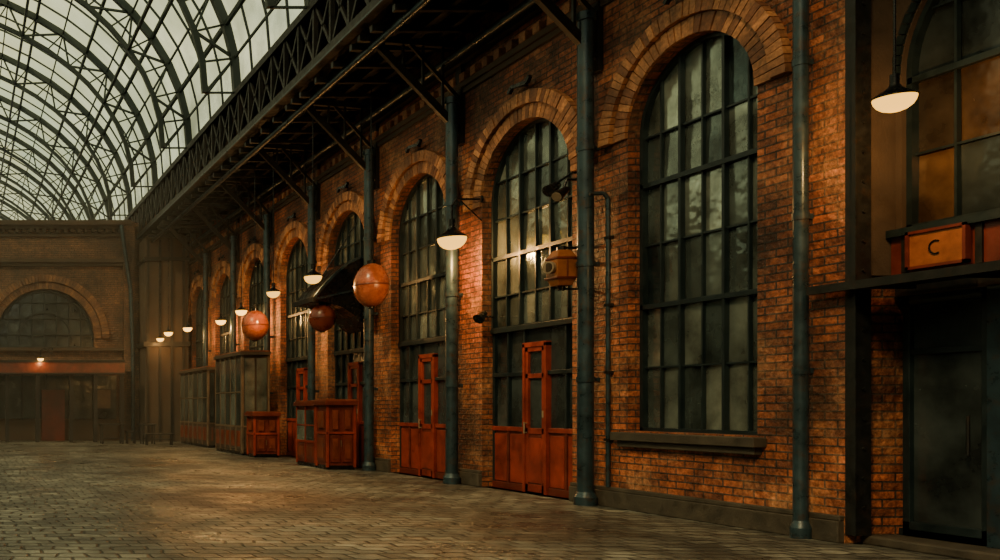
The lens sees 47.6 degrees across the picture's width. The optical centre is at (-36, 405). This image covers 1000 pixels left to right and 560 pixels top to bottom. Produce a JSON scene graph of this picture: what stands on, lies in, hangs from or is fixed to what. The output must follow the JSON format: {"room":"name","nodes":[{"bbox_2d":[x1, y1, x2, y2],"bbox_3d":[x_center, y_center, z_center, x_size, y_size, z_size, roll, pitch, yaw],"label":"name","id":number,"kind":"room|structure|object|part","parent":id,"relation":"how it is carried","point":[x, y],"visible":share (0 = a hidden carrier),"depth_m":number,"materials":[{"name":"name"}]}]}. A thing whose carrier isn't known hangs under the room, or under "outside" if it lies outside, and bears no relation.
{"room":"train station hall","nodes":[
{"label":"train station hall","id":0,"kind":"room"},
{"bbox_2d":[0,223,147,439],"bbox_3d":[-4.200,-3.250,38.400,27.600,9.500,0.800,0,0,0],"label":"wall","id":1,"kind":"structure","parent":0,"point":[105,283],"depth_m":38.00,"materials":[{"name":"brick"}]},
{"bbox_2d":[0,290,93,347],"bbox_3d":[3.500,-3.825,38.255,4.300,2.550,0.130,0,0,0],"label":"window","id":2,"kind":"structure","parent":1,"relation":"in","point":[41,318],"depth_m":38.30,"materials":[{"name":"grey glass"}]},
{"bbox_2d":[0,375,116,440],"bbox_3d":[-0.700,0.025,37.745,14.600,2.950,0.490,0,0,0],"label":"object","id":3,"kind":"structure","parent":1,"relation":"in","point":[53,390],"depth_m":37.80,"materials":[{"name":"paint"}]},
{"bbox_2d":[0,220,134,371],"bbox_3d":[-5.275,-3.275,37.835,25.250,9.550,0.370,0,0,0],"label":"trim","id":4,"kind":"structure","parent":1,"relation":"attached to","point":[129,226],"depth_m":37.80,"materials":[{"name":"brick"}]},
{"bbox_2d":[119,225,134,440],"bbox_3d":[7.000,-3.156,37.550,0.679,9.311,0.171,0,0,0],"label":"rib","id":5,"kind":"object","parent":1,"relation":"attached to","point":[131,311],"visible":0.95,"depth_m":37.48,"materials":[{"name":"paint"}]},
{"bbox_2d":[0,0,310,219],"bbox_3d":[-5.000,-13.098,45.100,25.440,8.745,104.220,0,0,0],"label":"ceiling","id":6,"kind":"structure","parent":0,"point":[155,100],"depth_m":34.66,"materials":[{"name":"glass"}]},
{"bbox_2d":[156,236,163,341],"bbox_3d":[8.100,-4.883,36.100,0.333,4.433,0.333,0,0,0],"label":"pendant lamp","id":7,"kind":"object","parent":6,"relation":"hanging from","point":[160,338],"visible":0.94,"depth_m":36.01,"materials":[{"name":"black"}]},
{"bbox_2d":[164,234,172,335],"bbox_3d":[8.300,-4.974,35.500,0.381,4.252,0.381,0,0,0],"label":"pendant lamp","id":8,"kind":"object","parent":6,"relation":"hanging from","point":[168,332],"visible":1,"depth_m":35.49,"materials":[{"name":"black metal"}]},
{"bbox_2d":[183,231,192,331],"bbox_3d":[8.700,-4.999,34.000,0.381,4.202,0.381,0,0,0],"label":"pendant lamp","id":9,"kind":"object","parent":6,"relation":"hanging from","point":[187,328],"visible":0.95,"depth_m":33.99,"materials":[{"name":"black metal"}]},
{"bbox_2d":[215,313,226,324],"bbox_3d":[9.000,-4.974,30.600,0.381,4.252,0.381,0,0,0],"label":"pendant lamp","id":10,"kind":"object","parent":6,"relation":"hanging from","point":[220,321],"visible":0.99,"depth_m":30.50,"materials":[{"name":"black"}]},
{"bbox_2d":[235,184,247,315],"bbox_3d":[8.700,-4.974,27.400,0.381,4.252,0.381,0,0,0],"label":"pendant lamp","id":11,"kind":"object","parent":6,"relation":"hanging from","point":[241,310],"visible":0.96,"depth_m":27.39,"materials":[{"name":"black"}]},
{"bbox_2d":[241,308,268,341],"bbox_3d":[8.400,-4.484,25.200,0.768,5.232,0.768,0,0,0],"label":"globe","id":12,"kind":"object","parent":6,"relation":"hanging from","point":[255,324],"visible":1,"depth_m":24.94,"materials":[{"name":"paint"}]},
{"bbox_2d":[303,106,322,283],"bbox_3d":[8.200,-4.989,20.500,0.428,4.221,0.428,0,0,0],"label":"pendant lamp","id":13,"kind":"object","parent":6,"relation":"hanging from","point":[313,277],"visible":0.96,"depth_m":20.39,"materials":[{"name":"black"}]},
{"bbox_2d":[353,84,389,308],"bbox_3d":[8.850,-4.613,18.950,0.727,4.974,0.727,0,0,0],"label":"globe","id":14,"kind":"object","parent":6,"relation":"hanging from","point":[371,284],"visible":1,"depth_m":18.73,"materials":[{"name":"paint"}]},
{"bbox_2d":[870,0,919,112],"bbox_3d":[9.200,-4.957,8.610,0.343,4.087,0.343,0,0,0],"label":"pendant lamp","id":15,"kind":"object","parent":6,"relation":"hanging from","point":[896,98],"visible":1,"depth_m":8.57,"materials":[{"name":"black"}]},
{"bbox_2d":[137,237,189,441],"bbox_3d":[8.475,-2.800,37.245,1.950,8.600,1.490,0,0,0],"label":"wall","id":16,"kind":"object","parent":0,"point":[160,363],"depth_m":36.60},
{"bbox_2d":[0,440,964,559],"bbox_3d":[-3.690,1.500,46.000,28.820,0.001,108.000,0,0,0],"label":"floor","id":17,"kind":"structure","parent":0,"point":[60,500],"depth_m":11.40,"materials":[{"name":"grey stone"}]},
{"bbox_2d":[0,360,124,441],"bbox_3d":[-0.700,-0.200,36.945,14.600,3.400,2.090,0,0,0],"label":"platform canopy","id":18,"kind":"object","parent":17,"relation":"on","point":[7,367],"visible":0.88,"depth_m":35.95,"materials":[{"name":"wood"}]},
{"bbox_2d":[37,347,52,360],"bbox_3d":[3.282,-2.125,35.700,0.649,0.578,0.286,0,0,0],"label":"wall lamp","id":19,"kind":"object","parent":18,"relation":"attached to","point":[40,358],"visible":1,"depth_m":35.67,"materials":[{"name":"black"}]},
{"bbox_2d":[98,423,124,443],"bbox_3d":[5.825,1.090,34.550,0.950,0.820,0.700,0,0,0],"label":"table","id":20,"kind":"object","parent":17,"relation":"on","point":[100,424],"visible":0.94,"depth_m":34.25,"materials":[{"name":"wood"}]},
{"bbox_2d":[124,430,136,443],"bbox_3d":[6.625,1.240,34.800,0.450,0.520,0.400,0,0,0],"label":"bench","id":21,"kind":"object","parent":17,"relation":"on","point":[126,431],"visible":1,"depth_m":34.65,"materials":[{"name":"wood"}]},
{"bbox_2d":[139,423,156,443],"bbox_3d":[7.200,1.090,34.300,0.600,0.820,0.600,0,0,0],"label":"table","id":22,"kind":"object","parent":17,"relation":"on","point":[142,438],"visible":0.92,"depth_m":34.49,"materials":[{"name":"wood"}]},
{"bbox_2d":[144,433,174,444],"bbox_3d":[7.450,1.265,33.400,1.100,0.470,0.400,0,0,0],"label":"bench","id":23,"kind":"object","parent":17,"relation":"on","point":[145,434],"visible":1,"depth_m":33.25,"materials":[{"name":"wood"}]},
{"bbox_2d":[178,366,214,447],"bbox_3d":[8.954,0.030,33.179,0.628,2.940,4.078,0,0,0],"label":"booth","id":24,"kind":"object","parent":17,"relation":"on","point":[197,385],"visible":0.87,"depth_m":32.47,"materials":[{"name":"wood"}]},
{"bbox_2d":[213,350,270,454],"bbox_3d":[8.804,-0.095,27.779,0.928,3.190,2.878,0,0,0],"label":"booth","id":25,"kind":"object","parent":17,"relation":"on","point":[242,377],"visible":0.91,"depth_m":26.78,"materials":[{"name":"grey wood"}]},
{"bbox_2d":[244,411,280,457],"bbox_3d":[8.754,0.830,25.604,0.828,1.340,0.728,0,0,0],"label":"kiosk","id":26,"kind":"object","parent":17,"relation":"on","point":[263,427],"visible":1,"depth_m":25.31,"materials":[{"name":"red wood"}]},
{"bbox_2d":[293,400,316,467],"bbox_3d":[8.839,0.680,21.749,0.758,1.640,1.338,0,0,0],"label":"kiosk","id":27,"kind":"object","parent":17,"relation":"on","point":[305,409],"depth_m":21.74,"materials":[{"name":"red wood"}]},
{"bbox_2d":[313,399,357,469],"bbox_3d":[8.829,0.670,20.754,0.778,1.660,0.728,0,0,0],"label":"kiosk","id":28,"kind":"object","parent":17,"relation":"on","point":[335,432],"visible":1,"depth_m":20.48,"materials":[{"name":"red wood"}]},
{"bbox_2d":[862,535,999,559],"bbox_3d":[10.035,1.450,7.845,0.570,0.100,3.250,0,0,0],"label":"doorstep","id":29,"kind":"object","parent":17,"relation":"on","point":[908,543],"visible":0.82,"depth_m":8.81,"materials":[{"name":"stone"}]},
{"bbox_2d":[149,0,926,543],"bbox_3d":[10.110,-4.450,46.000,1.020,11.900,108.000,0,0,0],"label":"wall","id":30,"kind":"structure","parent":0,"point":[765,479],"depth_m":12.60,"materials":[{"name":"brick"}]},
{"bbox_2d":[196,288,202,367],"bbox_3d":[9.816,-3.135,35.700,0.092,3.530,2.240,0,0,0],"label":"window","id":31,"kind":"structure","parent":30,"relation":"in","point":[199,307],"depth_m":36.43,"materials":[{"name":"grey glass"}]},
{"bbox_2d":[202,253,210,365],"bbox_3d":[9.416,-2.225,34.009,0.317,7.450,0.286,0,0,-38],"label":"downpipe","id":32,"kind":"object","parent":30,"relation":"attached to","point":[205,256],"visible":0.5,"depth_m":33.92,"materials":[{"name":"grey metal"}]},
{"bbox_2d":[220,276,229,353],"bbox_3d":[9.816,-3.135,32.250,0.092,3.530,2.240,0,0,0],"label":"window","id":33,"kind":"structure","parent":30,"relation":"in","point":[225,291],"depth_m":32.89,"materials":[{"name":"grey glass"}]},
{"bbox_2d":[229,236,238,351],"bbox_3d":[9.416,-2.225,30.509,0.317,7.450,0.286,0,0,-38],"label":"downpipe","id":34,"kind":"object","parent":30,"relation":"attached to","point":[233,294],"visible":0.59,"depth_m":30.42,"materials":[{"name":"grey metal"}]},
{"bbox_2d":[249,259,262,349],"bbox_3d":[9.816,-3.135,28.800,0.092,3.530,2.240,0,0,0],"label":"window","id":35,"kind":"structure","parent":30,"relation":"in","point":[256,281],"depth_m":29.19,"materials":[{"name":"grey glass"}]},
{"bbox_2d":[262,214,273,393],"bbox_3d":[9.416,-2.225,27.109,0.317,7.450,0.286,0,0,-38],"label":"downpipe","id":36,"kind":"object","parent":30,"relation":"attached to","point":[266,218],"visible":0.52,"depth_m":27.02,"materials":[{"name":"grey metal"}]},
{"bbox_2d":[286,238,307,358],"bbox_3d":[9.816,-3.135,25.350,0.092,3.530,2.240,0,0,0],"label":"window","id":37,"kind":"structure","parent":30,"relation":"in","point":[297,317],"depth_m":25.70,"materials":[{"name":"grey glass"}]},
{"bbox_2d":[286,356,307,456],"bbox_3d":[9.810,0.040,25.337,0.120,2.920,2.265,0,0,0],"label":"shopfront","id":38,"kind":"object","parent":30,"relation":"attached to","point":[293,364],"visible":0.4,"depth_m":26.04,"materials":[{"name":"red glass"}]},
{"bbox_2d":[296,368,307,400],"bbox_3d":[9.789,0.200,25.330,0.142,2.600,0.620,0,0,0],"label":"door","id":39,"kind":"structure","parent":30,"relation":"in","point":[301,373],"depth_m":25.32,"materials":[{"name":"red paint"}]},
{"bbox_2d":[306,185,318,399],"bbox_3d":[9.416,-2.225,23.609,0.317,7.450,0.286,0,0,-38],"label":"downpipe","id":40,"kind":"object","parent":30,"relation":"attached to","point":[311,391],"visible":0.52,"depth_m":23.51,"materials":[{"name":"grey metal"}]},
{"bbox_2d":[293,222,363,333],"bbox_3d":[8.898,-3.155,21.087,1.435,2.710,1.285,0,0,0],"label":"awning","id":41,"kind":"object","parent":30,"relation":"attached to","point":[335,289],"visible":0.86,"depth_m":20.48,"materials":[{"name":"metal"}]},
{"bbox_2d":[309,303,335,332],"bbox_3d":[8.520,-2.127,20.750,0.606,0.746,0.606,0,0,0],"label":"globe","id":42,"kind":"object","parent":41,"relation":"hanging from","point":[322,317],"visible":0.99,"depth_m":20.55,"materials":[{"name":"paint"}]},
{"bbox_2d":[124,0,534,249],"bbox_3d":[8.530,-8.471,46.000,2.140,3.857,108.000,0,0,0],"label":"gantry","id":43,"kind":"object","parent":30,"relation":"attached to","point":[345,70],"depth_m":20.76,"materials":[{"name":"black metal"}]},
{"bbox_2d":[334,211,363,351],"bbox_3d":[9.816,-3.135,21.900,0.092,3.530,2.240,0,0,0],"label":"window","id":44,"kind":"structure","parent":30,"relation":"in","point":[343,341],"depth_m":22.25,"materials":[{"name":"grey glass"}]},
{"bbox_2d":[334,348,363,466],"bbox_3d":[9.810,0.040,21.887,0.120,2.920,2.265,0,0,0],"label":"shopfront","id":45,"kind":"object","parent":30,"relation":"attached to","point":[342,358],"visible":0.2,"depth_m":22.47,"materials":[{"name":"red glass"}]},
{"bbox_2d":[348,362,361,465],"bbox_3d":[9.789,0.200,21.880,0.142,2.600,0.620,0,0,0],"label":"door","id":46,"kind":"structure","parent":30,"relation":"in","point":[354,368],"depth_m":21.67,"materials":[{"name":"red paint"}]},
{"bbox_2d":[362,149,377,470],"bbox_3d":[9.409,-2.225,20.257,0.324,7.450,0.302,0,0,-40],"label":"downpipe","id":47,"kind":"object","parent":30,"relation":"attached to","point":[368,464],"visible":0.94,"depth_m":20.17,"materials":[{"name":"grey metal"}]},
{"bbox_2d":[142,0,603,297],"bbox_3d":[8.621,-5.121,23.615,2.052,4.347,27.570,0,0,0],"label":"brackets","id":48,"kind":"object","parent":30,"relation":"attached to","point":[273,292],"depth_m":20.20,"materials":[{"name":"black metal"}]},
{"bbox_3d":[8.621,-6.172,23.615,2.052,2.245,27.570,0,0,0],"label":"canopy bracket","id":49,"kind":"part","parent":48,"relation":"part of","materials":[{"name":"black metal"}]},
{"bbox_2d":[188,0,613,265],"bbox_3d":[9.495,-6.400,23.700,0.230,0.800,28.400,0,0,0],"label":"crown molding","id":50,"kind":"structure","parent":30,"relation":"attached to","point":[478,73],"depth_m":18.02,"materials":[{"name":"black metal"}]},
{"bbox_2d":[398,336,444,478],"bbox_3d":[9.810,0.040,18.438,0.120,2.920,2.325,0,0,0],"label":"shopfront","id":51,"kind":"object","parent":30,"relation":"attached to","point":[410,350],"visible":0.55,"depth_m":19.02,"materials":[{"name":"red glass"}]},
{"bbox_2d":[399,174,444,342],"bbox_3d":[9.816,-3.135,18.450,0.092,3.530,2.300,0,0,0],"label":"window","id":52,"kind":"structure","parent":30,"relation":"in","point":[421,257],"depth_m":18.76,"materials":[{"name":"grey glass"}]},
{"bbox_2d":[418,353,437,477],"bbox_3d":[9.789,0.200,18.430,0.142,2.600,0.620,0,0,0],"label":"door","id":53,"kind":"structure","parent":30,"relation":"in","point":[427,363],"depth_m":18.43,"materials":[{"name":"red paint"}]},
{"bbox_2d":[194,0,670,274],"bbox_3d":[9.515,-5.480,23.535,0.170,0.142,24.732,0,0,0],"label":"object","id":54,"kind":"structure","parent":30,"relation":"attached to","point":[665,2],"depth_m":18.13,"materials":[{"name":"metal"}]},
{"bbox_2d":[443,95,462,483],"bbox_3d":[9.409,-2.225,16.807,0.324,7.450,0.302,0,0,-40],"label":"column","id":55,"kind":"structure","parent":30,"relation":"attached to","point":[451,476],"depth_m":16.71,"materials":[{"name":"grey metal"}]},
{"bbox_2d":[436,195,483,249],"bbox_3d":[9.198,-3.413,16.170,0.820,1.003,0.524,0,0,0],"label":"wall lamp","id":56,"kind":"object","parent":30,"relation":"attached to","point":[451,239],"visible":1,"depth_m":16.08,"materials":[{"name":"black"}]},
{"bbox_2d":[473,311,494,323],"bbox_3d":[9.522,-1.621,15.995,0.582,0.236,0.214,0,0,-39],"label":"wall spotlight","id":57,"kind":"object","parent":30,"relation":"attached to","point":[479,318],"visible":1,"depth_m":15.84,"materials":[{"name":"black metal"}]},
{"bbox_2d":[490,318,571,497],"bbox_3d":[9.810,0.040,14.938,0.120,2.920,2.425,0,0,0],"label":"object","id":58,"kind":"object","parent":30,"relation":"attached to","point":[507,341],"visible":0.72,"depth_m":15.37,"materials":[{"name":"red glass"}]},
{"bbox_2d":[491,118,571,328],"bbox_3d":[9.816,-3.135,14.950,0.092,3.530,2.400,0,0,0],"label":"window","id":59,"kind":"structure","parent":30,"relation":"in","point":[521,294],"depth_m":15.18,"materials":[{"name":"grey glass"}]},
{"bbox_2d":[522,341,550,494],"bbox_3d":[9.789,0.200,14.930,0.142,2.600,0.620,0,0,0],"label":"door","id":60,"kind":"structure","parent":30,"relation":"in","point":[536,356],"depth_m":14.93,"materials":[{"name":"red paint"}]},
{"bbox_2d":[188,0,921,317],"bbox_3d":[9.816,-4.473,21.980,0.648,1.774,30.600,0,0,0],"label":"trim","id":61,"kind":"structure","parent":30,"relation":"attached to","point":[753,23],"depth_m":13.05,"materials":[{"name":"brown brick"}]},
{"bbox_2d":[542,171,576,196],"bbox_3d":[9.428,-3.509,13.784,0.273,0.321,0.469,0,0,-11],"label":"wall spotlight","id":62,"kind":"object","parent":30,"relation":"attached to","point":[547,190],"visible":0.84,"depth_m":13.86,"materials":[{"name":"black metal"}]},
{"bbox_2d":[543,246,576,290],"bbox_3d":[9.274,-2.120,13.420,0.653,0.680,0.290,0,0,0],"label":"lantern","id":63,"kind":"object","parent":30,"relation":"attached to","point":[560,269],"visible":0.91,"depth_m":13.31,"materials":[{"name":"orange paint"}]},
{"bbox_2d":[551,178,576,201],"bbox_3d":[9.327,-3.332,13.414,0.557,0.374,0.177,0,0,-9],"label":"wall spotlight","id":64,"kind":"object","parent":30,"relation":"attached to","point":[558,195],"visible":0.94,"depth_m":13.38,"materials":[{"name":"black metal"}]},
{"bbox_2d":[573,9,599,505],"bbox_3d":[9.409,-2.225,13.187,0.324,7.450,0.302,0,0,-40],"label":"downpipe","id":65,"kind":"object","parent":30,"relation":"attached to","point":[585,495],"visible":0.99,"depth_m":13.09,"materials":[{"name":"grey metal"}]},
{"bbox_2d":[589,191,613,486],"bbox_3d":[9.447,-0.995,12.925,0.305,4.390,0.110,0,0,0],"label":"conduit","id":66,"kind":"object","parent":30,"relation":"attached to","point":[608,237],"visible":0.98,"depth_m":12.90,"materials":[{"name":"black metal"}]},
{"bbox_2d":[374,457,843,542],"bbox_3d":[9.570,1.350,23.745,0.080,0.300,28.490,0,0,0],"label":"wall plinth","id":67,"kind":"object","parent":30,"relation":"attached to","point":[825,527],"depth_m":11.22,"materials":[{"name":"stone"}]},
{"bbox_2d":[610,432,766,454],"bbox_3d":[9.620,0.485,11.580,0.360,0.210,2.320,0,0,0],"label":"sill","id":68,"kind":"structure","parent":30,"relation":"attached to","point":[700,443],"depth_m":11.31,"materials":[{"name":"stone"}]},
{"bbox_2d":[640,31,756,434],"bbox_3d":[9.816,-2.260,11.570,0.092,5.280,2.060,0,0,0],"label":"window","id":69,"kind":"structure","parent":30,"relation":"in","point":[698,191],"depth_m":11.65,"materials":[{"name":"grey glass"}]},
{"bbox_2d":[789,0,813,539],"bbox_3d":[9.492,-2.750,9.870,0.215,8.500,0.190,0,0,0],"label":"drainpipe","id":70,"kind":"object","parent":30,"relation":"attached to","point":[800,527],"visible":1,"depth_m":9.82,"materials":[{"name":"grey metal"}]},
{"bbox_2d":[806,260,999,294],"bbox_3d":[9.725,-1.285,7.970,0.610,0.090,3.540,0,0,0],"label":"canopy","id":71,"kind":"object","parent":30,"relation":"attached to","point":[990,269],"visible":1,"depth_m":8.73,"materials":[{"name":"metal"}]},
{"bbox_2d":[886,209,999,274],"bbox_3d":[10.070,-1.660,7.835,0.140,0.480,3.230,0,0,0],"label":"panel","id":72,"kind":"object","parent":71,"relation":"on","point":[985,226],"depth_m":8.67,"materials":[{"name":"orange wood"}]},
{"bbox_2d":[905,222,970,269],"bbox_3d":[10.008,-1.640,8.960,0.055,0.400,0.560,0,0,0],"label":"letter sign","id":73,"kind":"object","parent":30,"relation":"attached to","point":[949,244],"visible":1,"depth_m":8.94,"materials":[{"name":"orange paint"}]},
{"bbox_2d":[895,278,999,548],"bbox_3d":[10.193,0.000,7.845,0.214,2.800,3.250,0,0,0],"label":"door","id":74,"kind":"structure","parent":30,"relation":"in","point":[951,328],"depth_m":8.99,"materials":[{"name":"metal"}]},
{"bbox_2d":[906,0,999,226],"bbox_3d":[10.216,-3.390,8.080,0.092,3.020,2.640,0,0,0],"label":"window","id":75,"kind":"structure","parent":30,"relation":"in","point":[953,123],"depth_m":8.97,"materials":[{"name":"orange glass"}]},
{"bbox_2d":[845,0,895,535],"bbox_3d":[9.850,-2.900,7.855,0.540,8.600,3.270,0,0,0],"label":"pillar","id":76,"kind":"structure","parent":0,"point":[870,133],"depth_m":9.39,"materials":[{"name":"black metal"}]}
]}

